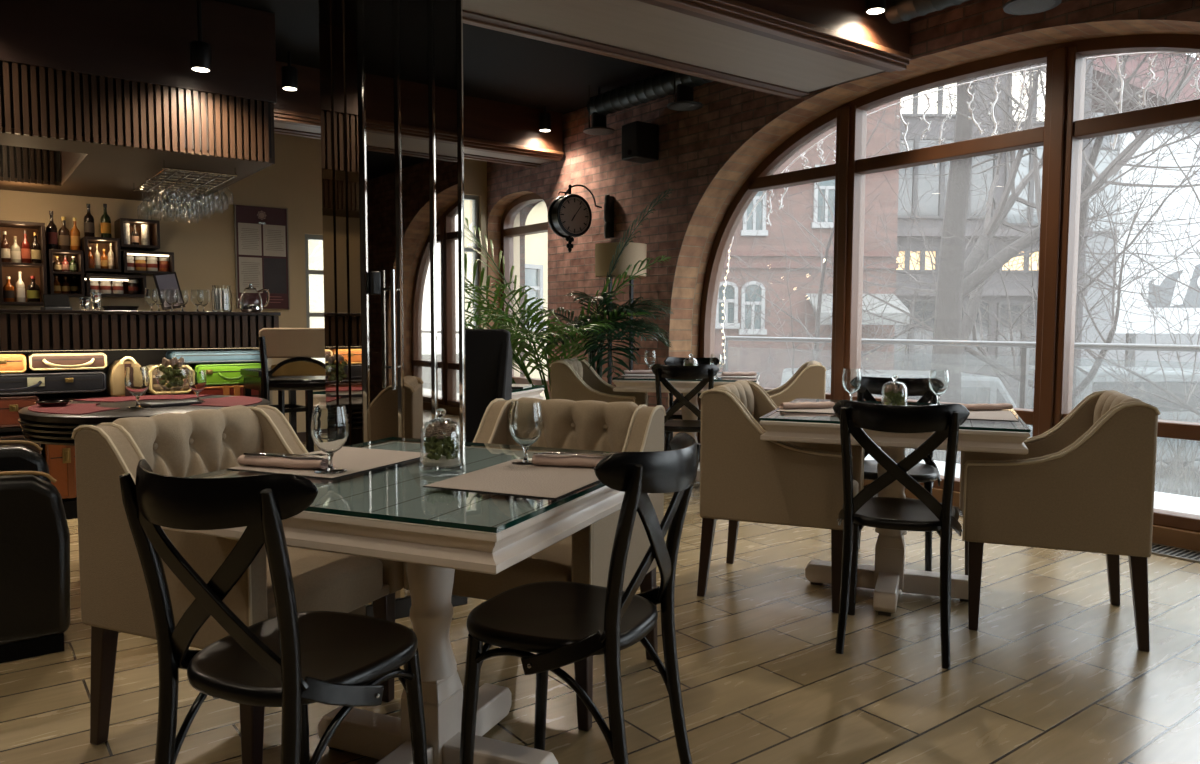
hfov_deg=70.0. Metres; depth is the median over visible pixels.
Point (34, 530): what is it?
leather armchair
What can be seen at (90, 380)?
suitcase
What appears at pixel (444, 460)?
glass cloche
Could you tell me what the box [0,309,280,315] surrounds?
countertop
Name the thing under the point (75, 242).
bottle
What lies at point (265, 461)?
rolled napkin
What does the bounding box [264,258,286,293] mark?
picture
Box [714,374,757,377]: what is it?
placemat
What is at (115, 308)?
serving tray
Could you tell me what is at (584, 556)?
tufted armchair
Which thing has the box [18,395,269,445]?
round table
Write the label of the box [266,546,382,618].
seat cushion
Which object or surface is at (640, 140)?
speaker
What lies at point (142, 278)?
wall shelf
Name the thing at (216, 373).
suitcase
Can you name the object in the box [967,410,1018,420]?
placemat
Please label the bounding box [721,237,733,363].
fairy lights
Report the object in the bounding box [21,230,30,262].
bottle
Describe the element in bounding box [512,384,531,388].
folder
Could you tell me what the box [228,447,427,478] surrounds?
placemat
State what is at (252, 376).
bar chair
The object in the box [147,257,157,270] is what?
jar
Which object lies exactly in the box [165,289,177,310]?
wine glass
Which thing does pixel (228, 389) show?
suitcase
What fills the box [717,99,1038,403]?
bare tree
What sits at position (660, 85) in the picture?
ventilation duct
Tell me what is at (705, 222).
trim
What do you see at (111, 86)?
canopy
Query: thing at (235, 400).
placemat
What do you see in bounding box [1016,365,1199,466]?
van
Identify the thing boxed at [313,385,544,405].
pedestal table
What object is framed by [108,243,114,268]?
bottle
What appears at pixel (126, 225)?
glass vase
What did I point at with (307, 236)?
window
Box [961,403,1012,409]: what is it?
rolled napkin
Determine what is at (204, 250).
wall
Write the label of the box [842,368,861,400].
wine glass
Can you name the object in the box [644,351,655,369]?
wine glass
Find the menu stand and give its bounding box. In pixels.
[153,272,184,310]
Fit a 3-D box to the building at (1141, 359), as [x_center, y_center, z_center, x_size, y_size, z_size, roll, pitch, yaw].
[22.484,-7.352,37.109,14.464,15.029,7.910,0,4,-8]
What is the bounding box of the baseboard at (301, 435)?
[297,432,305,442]
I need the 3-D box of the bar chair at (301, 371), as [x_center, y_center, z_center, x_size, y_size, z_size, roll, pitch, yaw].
[-1.677,0.237,4.932,0.435,1.096,0.475,0,4,-9]
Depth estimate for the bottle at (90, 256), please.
6.76 m
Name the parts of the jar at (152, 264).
lid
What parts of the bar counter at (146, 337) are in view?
panel, panel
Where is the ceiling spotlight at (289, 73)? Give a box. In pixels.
[281,51,297,90]
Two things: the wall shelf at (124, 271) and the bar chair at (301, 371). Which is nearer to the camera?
the bar chair at (301, 371)
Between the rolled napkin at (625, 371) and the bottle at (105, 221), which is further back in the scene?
the bottle at (105, 221)
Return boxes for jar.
[90,278,98,291]
[100,280,110,293]
[112,281,122,293]
[127,256,134,269]
[128,280,138,293]
[135,256,145,270]
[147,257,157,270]
[159,257,168,271]
[211,285,231,311]
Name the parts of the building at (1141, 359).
pane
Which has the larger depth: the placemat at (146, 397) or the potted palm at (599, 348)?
the potted palm at (599, 348)
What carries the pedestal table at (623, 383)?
on the floor
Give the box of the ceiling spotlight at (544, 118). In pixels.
[539,106,550,131]
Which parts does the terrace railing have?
post, rail, post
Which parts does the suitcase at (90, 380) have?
handle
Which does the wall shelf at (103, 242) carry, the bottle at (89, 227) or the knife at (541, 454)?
the bottle at (89, 227)
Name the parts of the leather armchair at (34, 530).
arm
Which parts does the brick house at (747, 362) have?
pane, pane, pane, pane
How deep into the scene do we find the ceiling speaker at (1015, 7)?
4.21 m
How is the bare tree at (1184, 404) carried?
on the street
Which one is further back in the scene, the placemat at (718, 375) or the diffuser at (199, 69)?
the placemat at (718, 375)
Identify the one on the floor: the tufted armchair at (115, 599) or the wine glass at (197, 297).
the tufted armchair at (115, 599)
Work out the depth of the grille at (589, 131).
6.99 m
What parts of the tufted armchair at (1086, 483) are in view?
leg, leg, panel, panel, leg, backrest, leg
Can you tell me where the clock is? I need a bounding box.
[548,184,613,252]
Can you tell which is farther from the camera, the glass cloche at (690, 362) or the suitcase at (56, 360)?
the glass cloche at (690, 362)
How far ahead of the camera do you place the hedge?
10.44 m
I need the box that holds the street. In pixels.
[1155,461,1199,496]
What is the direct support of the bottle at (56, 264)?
in the wall shelf at (50, 253)
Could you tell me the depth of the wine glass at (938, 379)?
3.79 m
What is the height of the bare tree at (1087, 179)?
9.621 m
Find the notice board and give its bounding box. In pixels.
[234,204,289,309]
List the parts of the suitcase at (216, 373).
handle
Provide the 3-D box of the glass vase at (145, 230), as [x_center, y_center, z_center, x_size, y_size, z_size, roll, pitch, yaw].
[-3.706,-1.195,6.986,0.066,0.172,0.066,-3,5,-37]
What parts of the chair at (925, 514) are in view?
leg, leg, seat, rail, leg, leg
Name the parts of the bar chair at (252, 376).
leg, leg, leg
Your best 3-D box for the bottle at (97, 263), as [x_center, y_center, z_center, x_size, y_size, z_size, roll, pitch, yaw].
[-3.990,-0.997,6.797,0.044,0.200,0.044,-3,5,-40]
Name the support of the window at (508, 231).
in the wall at (694, 145)
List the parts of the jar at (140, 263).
lid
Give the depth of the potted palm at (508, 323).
6.02 m
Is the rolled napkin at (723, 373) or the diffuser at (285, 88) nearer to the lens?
the rolled napkin at (723, 373)
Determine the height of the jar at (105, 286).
0.118 m
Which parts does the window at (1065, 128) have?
rail, sill, rail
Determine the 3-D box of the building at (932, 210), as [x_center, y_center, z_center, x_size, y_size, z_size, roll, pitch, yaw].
[11.119,-5.538,28.512,7.000,12.500,6.350,0,4,0]
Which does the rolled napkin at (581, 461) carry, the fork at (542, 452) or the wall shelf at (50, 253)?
the fork at (542, 452)
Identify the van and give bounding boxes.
[780,368,1032,455]
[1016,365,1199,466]
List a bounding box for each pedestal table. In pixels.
[161,437,649,763]
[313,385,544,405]
[612,372,759,481]
[759,398,1030,615]
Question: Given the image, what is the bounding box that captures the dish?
[35,400,70,406]
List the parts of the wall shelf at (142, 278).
shelf light strip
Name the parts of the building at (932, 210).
pane, pane, pane, pane, pane, pane, pane, pane, pane, pane, pane, pane, pane, pane, pane, pane, pane, pane, pane, pane, pane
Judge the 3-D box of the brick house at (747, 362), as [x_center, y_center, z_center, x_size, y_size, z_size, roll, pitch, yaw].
[4.001,-4.509,24.078,7.170,11.000,7.340,0,4,0]
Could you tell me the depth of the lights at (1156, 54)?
5.28 m
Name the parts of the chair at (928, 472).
leg, rail, seat, leg, leg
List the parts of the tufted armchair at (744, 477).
leg, leg, backrest, panel, panel, leg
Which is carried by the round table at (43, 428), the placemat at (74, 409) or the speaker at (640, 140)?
the placemat at (74, 409)
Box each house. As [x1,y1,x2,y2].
[464,200,547,399]
[714,99,911,387]
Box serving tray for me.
[102,306,138,310]
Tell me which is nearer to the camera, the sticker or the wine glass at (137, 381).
the wine glass at (137, 381)
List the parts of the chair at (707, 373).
leg, leg, seat, rail, leg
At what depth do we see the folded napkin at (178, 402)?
3.82 m
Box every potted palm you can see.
[464,218,670,399]
[516,188,673,377]
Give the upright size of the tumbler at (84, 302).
0.080 m
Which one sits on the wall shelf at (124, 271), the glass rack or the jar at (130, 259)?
the jar at (130, 259)
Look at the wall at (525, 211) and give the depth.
9.43 m
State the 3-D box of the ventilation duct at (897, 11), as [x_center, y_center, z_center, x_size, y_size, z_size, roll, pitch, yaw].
[2.670,-2.007,3.476,0.174,0.174,3.390,-3,5,-37]
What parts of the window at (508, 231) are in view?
rail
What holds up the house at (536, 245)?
on the street
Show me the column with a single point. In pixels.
(391, 71)
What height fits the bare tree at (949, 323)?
14.118 m
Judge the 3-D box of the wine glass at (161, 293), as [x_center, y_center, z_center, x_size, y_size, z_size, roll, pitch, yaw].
[-2.767,-0.511,5.371,0.076,0.139,0.076,-3,5,-37]
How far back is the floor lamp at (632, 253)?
6.67 m
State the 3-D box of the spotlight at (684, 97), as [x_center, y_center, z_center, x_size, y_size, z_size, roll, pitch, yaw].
[0.615,-2.167,6.186,0.264,0.364,0.264,-3,5,-37]
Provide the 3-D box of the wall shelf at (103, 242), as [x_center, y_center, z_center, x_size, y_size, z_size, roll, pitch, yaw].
[-3.987,-1.008,6.833,0.245,0.265,0.315,-3,5,-37]
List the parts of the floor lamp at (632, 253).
post, lamp shade, post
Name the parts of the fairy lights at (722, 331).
bulb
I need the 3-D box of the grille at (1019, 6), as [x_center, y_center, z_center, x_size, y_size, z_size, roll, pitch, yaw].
[2.123,-1.846,4.210,0.204,0.004,0.204,-3,5,-37]
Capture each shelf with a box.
[0,220,47,305]
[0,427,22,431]
[46,249,84,297]
[80,236,120,273]
[84,273,146,297]
[114,218,159,250]
[118,250,174,275]
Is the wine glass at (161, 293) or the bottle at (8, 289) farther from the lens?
the bottle at (8, 289)
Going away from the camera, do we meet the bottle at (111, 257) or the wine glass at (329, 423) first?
the wine glass at (329, 423)
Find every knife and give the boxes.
[243,453,323,457]
[533,453,608,455]
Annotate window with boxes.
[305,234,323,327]
[464,194,479,328]
[501,193,547,387]
[698,34,1199,550]
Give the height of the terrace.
0.280 m
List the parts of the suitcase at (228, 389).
edge trim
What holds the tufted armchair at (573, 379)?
on the floor
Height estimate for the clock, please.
0.572 m
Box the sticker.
[27,377,44,386]
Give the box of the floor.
[0,442,1199,763]
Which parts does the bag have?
handle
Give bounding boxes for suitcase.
[0,353,25,372]
[0,370,105,394]
[0,394,38,427]
[0,432,40,453]
[26,352,106,370]
[41,396,121,400]
[43,444,76,498]
[145,364,192,394]
[166,350,259,362]
[187,384,258,397]
[190,362,260,384]
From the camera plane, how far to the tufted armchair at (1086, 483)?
3.01 m
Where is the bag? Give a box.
[106,356,145,395]
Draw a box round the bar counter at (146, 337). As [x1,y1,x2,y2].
[0,309,280,518]
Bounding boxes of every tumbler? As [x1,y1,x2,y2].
[79,297,90,309]
[90,292,100,309]
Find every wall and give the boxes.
[0,133,519,431]
[487,0,1199,410]
[520,201,540,376]
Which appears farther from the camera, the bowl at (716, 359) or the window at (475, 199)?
the window at (475, 199)
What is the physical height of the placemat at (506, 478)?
0.003 m
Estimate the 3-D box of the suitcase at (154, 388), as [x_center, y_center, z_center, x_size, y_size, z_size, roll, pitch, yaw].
[-2.636,-0.018,5.240,0.248,0.175,0.251,-3,5,-37]
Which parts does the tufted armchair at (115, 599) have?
leg, panel, backrest, leg, panel, seat frame, leg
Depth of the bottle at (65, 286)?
6.66 m
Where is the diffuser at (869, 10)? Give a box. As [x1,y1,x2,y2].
[867,8,883,13]
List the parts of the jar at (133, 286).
lid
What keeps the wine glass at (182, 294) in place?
on the bar counter at (146, 337)
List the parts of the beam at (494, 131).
moulding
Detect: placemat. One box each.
[28,403,120,414]
[73,395,210,401]
[191,396,261,406]
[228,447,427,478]
[423,459,598,498]
[621,374,654,375]
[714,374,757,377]
[777,402,834,413]
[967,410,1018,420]
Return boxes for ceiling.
[214,0,666,114]
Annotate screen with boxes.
[40,294,71,309]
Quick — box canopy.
[0,0,276,203]
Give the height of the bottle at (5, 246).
0.236 m
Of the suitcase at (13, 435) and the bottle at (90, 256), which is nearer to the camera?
the suitcase at (13, 435)
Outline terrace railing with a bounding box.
[722,336,1199,408]
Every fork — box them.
[254,452,326,455]
[542,452,618,454]
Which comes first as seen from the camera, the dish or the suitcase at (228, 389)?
the dish
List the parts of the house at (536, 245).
pane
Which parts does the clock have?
bracket arm, wall plate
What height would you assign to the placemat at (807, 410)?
0.003 m
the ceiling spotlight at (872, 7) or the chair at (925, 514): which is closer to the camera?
the chair at (925, 514)
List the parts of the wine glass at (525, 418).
stem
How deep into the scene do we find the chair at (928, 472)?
4.12 m
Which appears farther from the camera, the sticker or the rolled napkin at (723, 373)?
the rolled napkin at (723, 373)
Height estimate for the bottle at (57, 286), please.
0.135 m
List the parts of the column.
mirror panel, mirror panel, mirror panel, mirror panel, pull handle, mirror panel, mirror panel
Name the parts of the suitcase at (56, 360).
handle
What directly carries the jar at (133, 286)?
in the wall shelf at (142, 278)
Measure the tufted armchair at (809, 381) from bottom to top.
0.870 m
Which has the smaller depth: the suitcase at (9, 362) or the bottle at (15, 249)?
the suitcase at (9, 362)
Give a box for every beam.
[274,61,563,167]
[463,0,911,98]
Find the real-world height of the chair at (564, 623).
0.873 m
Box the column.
[318,0,467,618]
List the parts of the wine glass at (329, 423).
stem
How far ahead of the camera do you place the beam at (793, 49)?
4.59 m
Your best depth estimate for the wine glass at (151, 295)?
5.22 m
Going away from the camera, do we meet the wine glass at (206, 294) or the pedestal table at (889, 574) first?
the pedestal table at (889, 574)
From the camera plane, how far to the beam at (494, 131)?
7.42 m
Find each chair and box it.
[119,459,427,763]
[240,368,313,451]
[258,328,325,452]
[459,432,700,763]
[465,329,511,441]
[651,364,718,450]
[664,357,710,450]
[833,400,969,668]
[857,376,940,571]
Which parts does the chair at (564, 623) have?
leg, leg, seat, leg, rail, leg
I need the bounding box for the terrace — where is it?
[865,454,1199,514]
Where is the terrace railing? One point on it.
(1025, 346)
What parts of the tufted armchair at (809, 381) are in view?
panel, backrest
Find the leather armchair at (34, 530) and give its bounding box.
[0,440,69,662]
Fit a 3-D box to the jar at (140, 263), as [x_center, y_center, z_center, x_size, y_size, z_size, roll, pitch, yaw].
[-3.737,-0.961,6.966,0.081,0.118,0.081,-3,5,-37]
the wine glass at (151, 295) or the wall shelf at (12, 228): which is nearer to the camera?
the wine glass at (151, 295)
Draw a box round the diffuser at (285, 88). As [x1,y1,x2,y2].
[283,87,296,90]
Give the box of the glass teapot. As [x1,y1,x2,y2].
[233,283,269,311]
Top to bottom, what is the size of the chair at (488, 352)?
1.098 m
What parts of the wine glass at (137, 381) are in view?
stem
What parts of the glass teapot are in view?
lid, handle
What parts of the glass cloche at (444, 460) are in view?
knob, glass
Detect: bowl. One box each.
[311,405,348,452]
[710,354,722,369]
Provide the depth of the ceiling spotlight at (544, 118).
7.59 m
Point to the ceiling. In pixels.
(498, 66)
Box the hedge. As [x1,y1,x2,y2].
[873,389,1199,497]
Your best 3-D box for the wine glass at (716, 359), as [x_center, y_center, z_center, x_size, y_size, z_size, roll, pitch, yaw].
[0.777,-0.107,5.716,0.086,0.158,0.086,1,4,12]
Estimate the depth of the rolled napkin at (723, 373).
5.91 m
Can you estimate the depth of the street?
15.04 m
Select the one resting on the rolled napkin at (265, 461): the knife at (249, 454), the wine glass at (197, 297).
the knife at (249, 454)
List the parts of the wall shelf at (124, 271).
shelf light strip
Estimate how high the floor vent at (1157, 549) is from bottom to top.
0.010 m
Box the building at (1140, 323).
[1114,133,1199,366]
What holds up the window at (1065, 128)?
in the wall at (694, 145)
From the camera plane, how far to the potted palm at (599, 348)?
6.25 m
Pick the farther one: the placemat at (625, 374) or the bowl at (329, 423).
the placemat at (625, 374)
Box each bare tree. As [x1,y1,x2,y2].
[717,52,1199,463]
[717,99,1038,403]
[748,53,1199,409]
[989,67,1199,452]
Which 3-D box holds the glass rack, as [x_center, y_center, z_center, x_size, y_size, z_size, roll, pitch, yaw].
[-2.876,-1.389,5.892,0.440,0.060,1.112,-3,5,-37]
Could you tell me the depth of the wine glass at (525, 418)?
2.16 m
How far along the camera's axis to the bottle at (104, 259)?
6.81 m
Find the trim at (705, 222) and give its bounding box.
[488,19,1199,440]
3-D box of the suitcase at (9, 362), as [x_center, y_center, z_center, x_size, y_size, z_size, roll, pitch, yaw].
[-3.457,-0.097,4.636,0.576,0.105,0.212,-3,5,-37]
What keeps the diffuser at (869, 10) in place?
attached to the ceiling spotlight at (872, 7)
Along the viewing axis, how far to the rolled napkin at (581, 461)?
2.13 m
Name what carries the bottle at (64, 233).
on the wall shelf at (50, 253)
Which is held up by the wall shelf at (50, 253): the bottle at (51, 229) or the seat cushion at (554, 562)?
the bottle at (51, 229)
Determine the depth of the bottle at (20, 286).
6.49 m
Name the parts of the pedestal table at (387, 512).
glass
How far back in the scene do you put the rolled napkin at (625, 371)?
6.10 m
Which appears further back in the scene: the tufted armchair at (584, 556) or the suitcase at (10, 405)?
the suitcase at (10, 405)
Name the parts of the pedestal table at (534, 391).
glass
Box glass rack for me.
[132,160,236,195]
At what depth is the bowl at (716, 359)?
5.68 m
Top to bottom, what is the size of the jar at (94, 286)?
0.118 m
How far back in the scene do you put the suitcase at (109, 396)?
5.00 m
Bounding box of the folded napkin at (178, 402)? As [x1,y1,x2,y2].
[140,400,201,406]
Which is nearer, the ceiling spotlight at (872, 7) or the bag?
the ceiling spotlight at (872, 7)
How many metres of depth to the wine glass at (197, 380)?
4.01 m
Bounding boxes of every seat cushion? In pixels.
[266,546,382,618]
[452,535,571,595]
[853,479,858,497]
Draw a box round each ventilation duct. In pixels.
[587,70,712,115]
[884,0,969,23]
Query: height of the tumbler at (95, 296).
0.110 m
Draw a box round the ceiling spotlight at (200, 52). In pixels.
[190,0,210,71]
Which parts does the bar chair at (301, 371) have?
leg, leg, seat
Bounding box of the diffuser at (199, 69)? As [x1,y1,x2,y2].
[192,67,208,71]
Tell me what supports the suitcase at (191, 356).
on the suitcase at (216, 373)
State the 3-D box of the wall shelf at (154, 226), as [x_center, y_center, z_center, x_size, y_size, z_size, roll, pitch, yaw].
[-3.773,-1.198,6.982,0.280,0.225,0.315,-3,5,-37]
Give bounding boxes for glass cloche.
[419,408,463,471]
[683,354,697,365]
[881,375,906,405]
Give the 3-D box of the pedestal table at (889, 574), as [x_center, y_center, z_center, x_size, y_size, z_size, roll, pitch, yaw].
[1.223,0.504,3.592,0.939,0.765,0.939,2,4,22]
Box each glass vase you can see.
[124,223,129,243]
[141,224,149,244]
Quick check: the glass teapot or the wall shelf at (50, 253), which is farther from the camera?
the wall shelf at (50, 253)
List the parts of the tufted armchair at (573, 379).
backrest, panel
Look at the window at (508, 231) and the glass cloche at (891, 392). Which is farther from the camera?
the window at (508, 231)
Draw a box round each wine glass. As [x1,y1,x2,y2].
[124,367,149,407]
[144,289,157,310]
[146,182,158,213]
[156,289,164,310]
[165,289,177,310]
[177,290,187,310]
[188,370,206,400]
[191,289,203,310]
[201,290,209,310]
[311,405,348,473]
[509,401,542,464]
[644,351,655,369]
[710,354,722,377]
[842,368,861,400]
[929,370,948,404]
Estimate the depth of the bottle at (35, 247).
6.53 m
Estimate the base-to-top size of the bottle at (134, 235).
0.170 m
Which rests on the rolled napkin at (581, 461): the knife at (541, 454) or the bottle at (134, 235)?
the knife at (541, 454)
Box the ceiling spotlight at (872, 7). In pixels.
[865,0,885,14]
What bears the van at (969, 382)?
on the street
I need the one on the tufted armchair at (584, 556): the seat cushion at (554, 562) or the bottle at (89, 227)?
the seat cushion at (554, 562)
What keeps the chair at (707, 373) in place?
on the floor
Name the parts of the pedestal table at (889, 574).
glass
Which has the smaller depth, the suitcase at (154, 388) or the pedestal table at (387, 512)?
the pedestal table at (387, 512)
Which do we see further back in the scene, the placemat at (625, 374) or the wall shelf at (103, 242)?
the wall shelf at (103, 242)
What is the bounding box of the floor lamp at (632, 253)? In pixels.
[595,242,646,384]
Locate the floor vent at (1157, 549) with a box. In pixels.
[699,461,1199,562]
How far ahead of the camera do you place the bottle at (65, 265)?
6.65 m
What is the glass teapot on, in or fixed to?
on the bar counter at (146, 337)
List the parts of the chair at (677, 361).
leg, leg, seat, rail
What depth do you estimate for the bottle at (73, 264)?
6.69 m
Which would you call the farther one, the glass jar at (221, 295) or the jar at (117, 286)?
the jar at (117, 286)
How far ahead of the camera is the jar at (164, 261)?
7.04 m
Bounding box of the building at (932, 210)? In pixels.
[894,56,1092,403]
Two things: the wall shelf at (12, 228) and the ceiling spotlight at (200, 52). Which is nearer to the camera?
the ceiling spotlight at (200, 52)
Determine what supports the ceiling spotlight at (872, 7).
attached to the ceiling
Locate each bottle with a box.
[1,231,10,261]
[3,276,14,301]
[11,236,20,262]
[16,272,24,301]
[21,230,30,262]
[27,276,39,301]
[31,232,40,262]
[46,211,57,249]
[53,256,61,270]
[54,276,60,292]
[58,217,70,249]
[61,255,69,271]
[61,277,69,292]
[70,218,80,249]
[70,256,77,271]
[70,277,78,293]
[84,204,94,236]
[88,247,93,267]
[94,244,100,267]
[100,204,110,237]
[101,249,107,268]
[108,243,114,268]
[131,224,138,244]
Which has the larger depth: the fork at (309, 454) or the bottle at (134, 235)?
the bottle at (134, 235)
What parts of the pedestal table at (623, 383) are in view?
glass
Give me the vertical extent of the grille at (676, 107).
0.004 m
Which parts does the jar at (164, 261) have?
lid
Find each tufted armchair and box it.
[71,405,405,763]
[406,397,665,730]
[550,358,647,406]
[697,380,863,612]
[766,361,825,406]
[959,390,1160,651]
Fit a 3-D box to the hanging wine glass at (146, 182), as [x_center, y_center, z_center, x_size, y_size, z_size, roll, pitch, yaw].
[-3.077,-1.260,5.887,0.075,0.216,0.075,1,4,17]
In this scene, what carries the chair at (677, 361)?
on the floor
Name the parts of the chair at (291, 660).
leg, rail, leg, seat, leg, leg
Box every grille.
[587,129,610,134]
[671,104,698,110]
[1009,0,1054,12]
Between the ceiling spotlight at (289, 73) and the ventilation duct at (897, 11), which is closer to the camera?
the ventilation duct at (897, 11)
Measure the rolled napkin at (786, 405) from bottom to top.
0.029 m
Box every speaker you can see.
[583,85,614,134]
[621,121,658,162]
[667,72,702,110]
[1003,0,1061,14]
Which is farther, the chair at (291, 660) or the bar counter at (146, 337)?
the bar counter at (146, 337)
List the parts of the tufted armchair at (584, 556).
seat frame, panel, backrest, leg, panel, leg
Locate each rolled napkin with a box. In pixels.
[237,455,334,468]
[532,455,605,466]
[624,370,652,373]
[722,372,756,375]
[778,401,834,408]
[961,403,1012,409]
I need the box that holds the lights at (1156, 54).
[746,52,1199,225]
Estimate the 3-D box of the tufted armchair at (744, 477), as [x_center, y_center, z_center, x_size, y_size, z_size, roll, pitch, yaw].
[0.787,0.444,3.665,0.608,0.870,0.606,2,4,22]
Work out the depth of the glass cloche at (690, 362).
6.00 m
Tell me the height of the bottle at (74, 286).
0.135 m
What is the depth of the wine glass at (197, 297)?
5.38 m
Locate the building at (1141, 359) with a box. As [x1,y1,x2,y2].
[1081,52,1199,369]
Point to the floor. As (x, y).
(1052, 671)
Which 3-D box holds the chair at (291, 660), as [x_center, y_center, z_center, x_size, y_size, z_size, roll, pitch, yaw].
[-0.623,0.574,1.708,0.448,0.873,0.517,2,4,25]
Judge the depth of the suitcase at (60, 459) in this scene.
4.87 m

